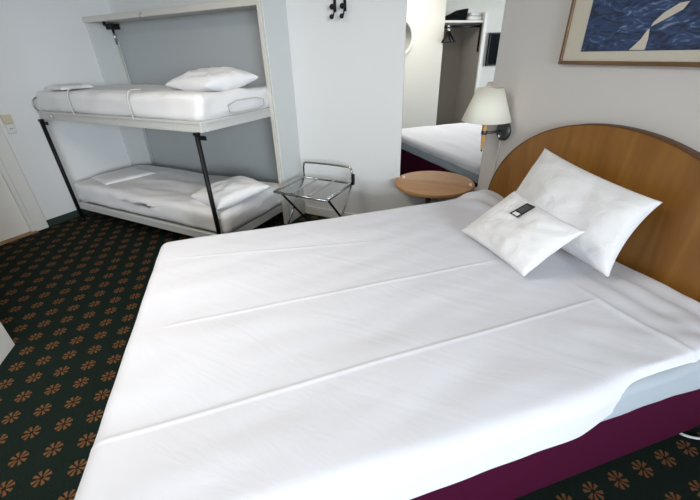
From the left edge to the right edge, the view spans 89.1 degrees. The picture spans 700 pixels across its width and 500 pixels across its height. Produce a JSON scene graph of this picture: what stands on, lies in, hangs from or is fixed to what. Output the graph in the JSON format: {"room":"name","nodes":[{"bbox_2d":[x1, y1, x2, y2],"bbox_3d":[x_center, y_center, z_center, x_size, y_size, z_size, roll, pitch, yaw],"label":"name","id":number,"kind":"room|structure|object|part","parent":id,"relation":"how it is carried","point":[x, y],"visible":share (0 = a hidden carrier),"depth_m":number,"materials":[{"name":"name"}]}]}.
{"room":"hotel room","nodes":[
{"label":"hotel room","id":0,"kind":"room"},
{"bbox_2d":[0,322,14,363],"bbox_3d":[-2.534,0.761,-0.772,2.530,2.450,4.690,-10,30,-14],"label":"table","id":1,"kind":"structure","parent":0,"point":[6,343],"depth_m":2.02,"materials":[{"name":"white paint"}]},
{"bbox_2d":[0,0,131,229],"bbox_3d":[-3.729,-0.718,1.974,0.100,2.450,5.570,12,32,24],"label":"wall","id":2,"kind":"structure","parent":0,"point":[43,43],"depth_m":3.41,"materials":[{"name":"white paint"}]},
{"bbox_2d":[0,114,16,133],"bbox_3d":[-3.031,-1.119,3.164,0.031,0.155,0.070,12,32,24],"label":"wall switch","id":3,"kind":"object","parent":2,"relation":"attached to","point":[7,120],"visible":1,"depth_m":3.16,"materials":[{"name":"beige plastic"}]},
{"bbox_2d":[0,114,13,123],"bbox_3d":[-3.035,-1.155,3.146,0.024,0.075,0.070,12,32,24],"label":"switch plate","id":4,"kind":"object","parent":3,"relation":"attached to","point":[6,119],"depth_m":3.13,"materials":[{"name":"beige plastic"}]},
{"bbox_2d":[5,124,16,133],"bbox_3d":[-3.034,-1.086,3.184,0.022,0.078,0.064,12,32,24],"label":"socket","id":5,"kind":"object","parent":3,"relation":"attached to","point":[10,128],"depth_m":3.18,"materials":[{"name":"white plastic"}]},
{"bbox_2d":[0,173,29,241],"bbox_3d":[-3.338,-0.877,2.642,0.099,2.038,0.880,12,32,24],"label":"door","id":6,"kind":"structure","parent":2,"relation":"in","point":[12,222],"depth_m":3.31,"materials":[{"name":"white paint"}]},
{"bbox_2d":[0,231,37,245],"bbox_3d":[-3.332,0.015,3.147,0.150,0.012,0.950,12,32,24],"label":"trim","id":7,"kind":"structure","parent":2,"relation":"attached to","point":[30,232],"depth_m":3.37,"materials":[{"name":"brown wood"}]},
{"bbox_2d":[0,126,48,231],"bbox_3d":[-3.327,-0.917,2.613,0.025,2.160,1.170,12,32,24],"label":"trim","id":8,"kind":"structure","parent":2,"relation":"attached to","point":[8,159],"depth_m":3.31,"materials":[{"name":"white paint"}]},
{"bbox_2d":[46,209,92,226],"bbox_3d":[-2.813,-0.490,3.973,0.015,0.070,1.025,12,32,24],"label":"baseboard","id":9,"kind":"structure","parent":2,"relation":"attached to","point":[62,218],"depth_m":3.70,"materials":[{"name":"grey"}]},
{"bbox_2d":[107,0,476,213],"bbox_3d":[-0.754,-1.547,3.309,4.020,2.450,0.100,12,32,24],"label":"wall","id":10,"kind":"structure","parent":0,"point":[348,71],"depth_m":3.00,"materials":[{"name":"white paint"}]},
{"bbox_2d":[306,205,354,217],"bbox_3d":[0.269,-0.265,3.377,1.625,0.085,0.015,12,32,24],"label":"baseboard","id":11,"kind":"structure","parent":10,"relation":"attached to","point":[329,213],"depth_m":3.61,"materials":[{"name":"white paint"}]},
{"bbox_2d":[329,0,335,18],"bbox_3d":[-0.127,-1.834,2.656,0.049,0.189,0.096,12,32,24],"label":"coat hook","id":12,"kind":"object","parent":10,"relation":"attached to","point":[332,6],"visible":1,"depth_m":2.67,"materials":[{"name":"black metal"}]},
{"bbox_3d":[-0.126,-1.848,2.671,0.018,0.180,0.061,12,32,24],"label":"hook stem","id":13,"kind":"part","parent":12,"relation":"part of","materials":[{"name":"black metal"}]},
{"bbox_2d":[339,0,345,18],"bbox_3d":[-0.050,-1.817,2.622,0.049,0.189,0.096,12,32,24],"label":"coat hook","id":14,"kind":"object","parent":10,"relation":"attached to","point":[342,5],"visible":1,"depth_m":2.64,"materials":[{"name":"black metal"}]},
{"bbox_3d":[-0.050,-1.831,2.636,0.018,0.180,0.061,12,32,24],"label":"hook stem","id":15,"kind":"part","parent":14,"relation":"part of","materials":[{"name":"black metal"}]},
{"bbox_2d":[400,0,505,186],"bbox_3d":[0.698,-1.263,2.561,0.645,1.602,0.012,12,32,24],"label":"wall mirror","id":16,"kind":"object","parent":10,"relation":"attached to","point":[451,46],"visible":1,"depth_m":2.60,"materials":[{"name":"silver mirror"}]},
{"bbox_2d":[0,211,699,499],"bbox_3d":[-0.183,1.426,0.532,8.600,0.100,6.600,12,32,24],"label":"floor","id":17,"kind":"structure","parent":0,"point":[72,291],"depth_m":1.95,"materials":[{"name":"carpet"}]},
{"bbox_2d":[32,84,270,234],"bbox_3d":[-1.745,-0.852,3.334,2.130,1.264,0.864,12,32,24],"label":"bunk","id":18,"kind":"object","parent":17,"relation":"on","point":[161,107],"visible":0.91,"depth_m":2.71,"materials":[{"name":"white fabric"}]},
{"bbox_3d":[-2.792,-0.744,3.470,0.034,1.000,0.034,12,32,24],"label":"leg","id":19,"kind":"part","parent":18,"relation":"part of","materials":[{"name":"black metal"}]},
{"bbox_2d":[44,83,94,89],"bbox_3d":[-2.540,-1.479,3.213,0.331,0.035,0.271,15,33,27],"label":"sheet","id":20,"kind":"object","parent":18,"relation":"on","point":[85,85],"visible":0.92,"depth_m":3.15,"materials":[{"name":"white fabric"}]},
{"bbox_3d":[-1.920,-1.036,2.844,2.040,0.070,0.038,12,32,24],"label":"rail","id":21,"kind":"part","parent":18,"relation":"part of","materials":[{"name":"grey paint"}]},
{"bbox_3d":[-1.744,-1.320,3.099,2.067,0.191,0.815,12,32,24],"label":"mattress","id":22,"kind":"part","parent":18,"relation":"part of","materials":[{"name":"white fabric"}]},
{"bbox_3d":[-1.039,-0.362,2.679,0.034,1.000,0.034,12,32,24],"label":"leg","id":23,"kind":"part","parent":18,"relation":"part of","materials":[{"name":"black metal"}]},
{"bbox_2d":[165,66,258,91],"bbox_3d":[-1.069,-1.311,2.750,0.543,0.185,0.495,21,36,35],"label":"pillow","id":24,"kind":"object","parent":18,"relation":"on","point":[212,79],"visible":0.91,"depth_m":2.63,"materials":[{"name":"white fabric"}]},
{"bbox_3d":[-0.840,-1.017,2.747,0.037,0.070,0.758,12,32,24],"label":"rail","id":25,"kind":"part","parent":18,"relation":"part of","materials":[{"name":"grey paint"}]},
{"bbox_2d":[74,165,281,236],"bbox_3d":[-1.704,-0.485,3.552,2.058,0.409,0.829,12,32,24],"label":"bunk","id":26,"kind":"object","parent":17,"relation":"on","point":[162,199],"visible":0.71,"depth_m":3.23,"materials":[{"name":"white fabric"}]},
{"bbox_2d":[91,166,154,184],"bbox_3d":[-2.360,-0.787,3.697,0.428,0.033,0.474,19,35,33],"label":"sheet","id":27,"kind":"object","parent":26,"relation":"on","point":[133,172],"visible":1,"depth_m":3.64,"materials":[{"name":"white fabric"}]},
{"bbox_3d":[-1.881,-0.270,3.263,2.000,0.070,0.030,12,32,24],"label":"rail","id":28,"kind":"part","parent":26,"relation":"part of","materials":[{"name":"grey paint"}]},
{"bbox_2d":[190,176,269,209],"bbox_3d":[-1.022,-0.505,3.034,0.496,0.175,0.534,23,37,37],"label":"pillow","id":29,"kind":"object","parent":26,"relation":"on","point":[232,191],"visible":0.91,"depth_m":2.91,"materials":[{"name":"white fabric"}]},
{"bbox_3d":[-0.824,-0.253,3.173,0.030,0.070,0.758,12,32,24],"label":"rail","id":30,"kind":"part","parent":26,"relation":"part of","materials":[{"name":"grey paint"}]},
{"bbox_2d":[82,0,304,223],"bbox_3d":[-1.567,-1.594,3.462,2.215,2.430,0.343,12,32,24],"label":"tall cabinet","id":31,"kind":"object","parent":17,"relation":"on","point":[159,51],"visible":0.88,"depth_m":3.47,"materials":[{"name":"white wood"}]},
{"bbox_3d":[-2.463,-2.233,3.727,0.024,0.140,0.023,12,32,24],"label":"strut rod","id":32,"kind":"part","parent":31,"relation":"part of","materials":[{"name":"silver metal"}]},
{"bbox_3d":[-2.528,-1.557,4.064,0.025,1.835,0.300,12,32,24],"label":"panel","id":33,"kind":"part","parent":31,"relation":"part of","materials":[{"name":"white"}]},
{"bbox_3d":[-1.665,-2.059,3.077,2.170,0.050,0.018,12,32,24],"label":"rail","id":34,"kind":"part","parent":31,"relation":"part of","materials":[{"name":"grey"}]},
{"bbox_3d":[-1.583,-2.120,3.178,2.160,0.035,0.267,12,32,24],"label":"rail","id":35,"kind":"part","parent":31,"relation":"part of","materials":[{"name":"grey"}]},
{"bbox_3d":[-1.491,-1.384,3.738,2.160,1.790,0.033,12,32,24],"label":"panel","id":36,"kind":"part","parent":31,"relation":"part of","materials":[{"name":"grey"}]},
{"bbox_3d":[-0.662,-1.322,2.918,0.037,2.430,0.019,12,32,24],"label":"trim","id":37,"kind":"part","parent":31,"relation":"part of","materials":[{"name":"grey wood"}]},
{"bbox_3d":[-0.580,-1.391,3.038,0.030,2.430,0.300,12,32,24],"label":"panel","id":38,"kind":"part","parent":31,"relation":"part of","materials":[{"name":"white wood"}]},
{"bbox_2d":[273,161,354,224],"bbox_3d":[-0.299,-0.408,3.125,0.541,0.599,0.478,12,32,24],"label":"luggage rack","id":39,"kind":"object","parent":17,"relation":"on","point":[348,184],"visible":0.93,"depth_m":3.09,"materials":[{"name":"silver metal"}]},
{"bbox_3d":[-0.500,-0.389,3.266,0.019,0.441,0.399,12,32,24],"label":"leg","id":40,"kind":"part","parent":39,"relation":"part of","materials":[{"name":"black metal"}]},
{"bbox_3d":[-0.518,-0.393,3.275,0.019,0.440,0.418,12,32,24],"label":"leg","id":41,"kind":"part","parent":39,"relation":"part of","materials":[{"name":"silver metal"}]},
{"bbox_3d":[-0.308,-0.534,3.054,0.534,0.021,0.470,12,32,24],"label":"frame","id":42,"kind":"part","parent":39,"relation":"part of","materials":[{"name":"silver metal"}]},
{"bbox_3d":[-0.207,-0.703,3.196,0.519,0.155,0.025,12,32,24],"label":"rail","id":43,"kind":"part","parent":39,"relation":"part of","materials":[{"name":"silver metal"}]},
{"bbox_3d":[-0.089,-0.300,3.081,0.019,0.441,0.399,12,32,24],"label":"leg","id":44,"kind":"part","parent":39,"relation":"part of","materials":[{"name":"black metal"}]},
{"bbox_3d":[-0.071,-0.296,3.073,0.019,0.440,0.418,12,32,24],"label":"leg","id":45,"kind":"part","parent":39,"relation":"part of","materials":[{"name":"silver metal"}]},
{"bbox_2d":[395,177,473,203],"bbox_3d":[0.633,-0.279,2.955,0.650,0.498,0.330,12,32,24],"label":"table","id":46,"kind":"object","parent":17,"relation":"on","point":[428,190],"visible":0.91,"depth_m":2.82,"materials":[{"name":"brown wood"}]},
{"bbox_3d":[0.649,-0.294,3.010,0.044,0.471,0.044,12,32,24],"label":"table leg","id":47,"kind":"part","parent":46,"relation":"part of","materials":[{"name":"grey metal"}]},
{"bbox_2d":[410,360,699,499],"bbox_3d":[0.246,0.368,1.774,2.115,0.528,1.580,-10,30,-14],"label":"double bed","id":48,"kind":"object","parent":17,"relation":"on","point":[662,405],"visible":0.08,"depth_m":1.22,"materials":[{"name":"purple fabric"}]},
{"bbox_2d":[74,189,699,499],"bbox_3d":[0.200,0.165,1.646,2.206,0.226,1.597,-10,30,-14],"label":"duvet","id":49,"kind":"object","parent":48,"relation":"on","point":[390,354],"visible":0.91,"depth_m":1.19,"materials":[{"name":"white fabric"}]},
{"bbox_2d":[461,191,584,276],"bbox_3d":[0.778,-0.104,1.692,0.208,0.255,0.550,-10,30,-15],"label":"bed pillow","id":50,"kind":"object","parent":49,"relation":"on","point":[523,242],"visible":0.97,"depth_m":1.60,"materials":[{"name":"white fabric"}]},
{"bbox_2d":[510,203,534,217],"bbox_3d":[0.796,-0.184,1.645,0.090,0.053,0.050,-1,29,2],"label":"remote control","id":51,"kind":"object","parent":50,"relation":"on","point":[518,212],"visible":1,"depth_m":1.64,"materials":[{"name":"black plastic"}]},
{"bbox_2d":[516,148,662,277],"bbox_3d":[1.070,-0.222,1.749,0.253,0.390,0.706,-10,30,-15],"label":"bed pillow","id":52,"kind":"object","parent":49,"relation":"on","point":[608,213],"visible":0.72,"depth_m":1.61,"materials":[{"name":"white fabric"}]},
{"bbox_3d":[0.241,0.202,1.683,2.115,0.149,1.580,-10,30,-14],"label":"mattress","id":53,"kind":"part","parent":48,"relation":"part of","materials":[{"name":"grey fabric"}]},
{"bbox_2d":[680,433,699,439],"bbox_3d":[1.489,0.768,1.410,0.159,0.113,0.392,-8,29,-10],"label":"power cable","id":54,"kind":"object","parent":17,"relation":"on","point":[682,434],"visible":0.12,"depth_m":1.49,"materials":[{"name":"white plastic"}]},
{"bbox_2d":[476,0,699,190],"bbox_3d":[1.769,-0.007,0.380,0.100,2.450,5.010,-10,30,-14],"label":"wall","id":55,"kind":"structure","parent":0,"point":[543,94],"depth_m":1.93,"materials":[{"name":"grey paint"}]},
{"bbox_2d":[461,87,510,178],"bbox_3d":[0.913,-0.629,2.501,0.316,0.935,0.316,-10,30,-14],"label":"wall lamp","id":56,"kind":"object","parent":55,"relation":"attached to","point":[488,105],"visible":0.94,"depth_m":2.25,"materials":[{"name":"white fabric"}]},
{"bbox_3d":[0.903,-0.950,2.323,0.316,0.201,0.316,-10,30,-14],"label":"lamp shade","id":57,"kind":"part","parent":56,"relation":"part of","materials":[{"name":"beige fabric"}]},
{"bbox_3d":[0.971,-0.802,2.417,0.129,0.024,0.018,-6,29,-8],"label":"arm","id":58,"kind":"part","parent":56,"relation":"part of","materials":[{"name":"grey metal"}]},
{"bbox_3d":[1.050,-0.510,2.630,0.009,0.595,0.038,-10,30,-14],"label":"power cord","id":59,"kind":"part","parent":56,"relation":"part of","materials":[{"name":"white plastic"}]},
{"bbox_3d":[1.041,-0.813,2.427,0.028,0.132,0.132,-10,30,-14],"label":"wall plate","id":60,"kind":"part","parent":56,"relation":"part of","materials":[{"name":"grey metal"}]},
{"bbox_2d":[488,123,699,302],"bbox_3d":[1.282,-0.137,1.894,0.047,1.000,1.690,-10,30,-14],"label":"headboard","id":61,"kind":"object","parent":55,"relation":"attached to","point":[664,247],"visible":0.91,"depth_m":1.59,"materials":[{"name":"brown wood"}]},
{"bbox_2d":[558,0,699,66],"bbox_3d":[1.264,-1.089,1.364,0.029,0.681,0.946,-10,30,-14],"label":"framed print","id":62,"kind":"object","parent":55,"relation":"attached to","point":[666,33],"visible":1,"depth_m":1.55,"materials":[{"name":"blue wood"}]}
]}

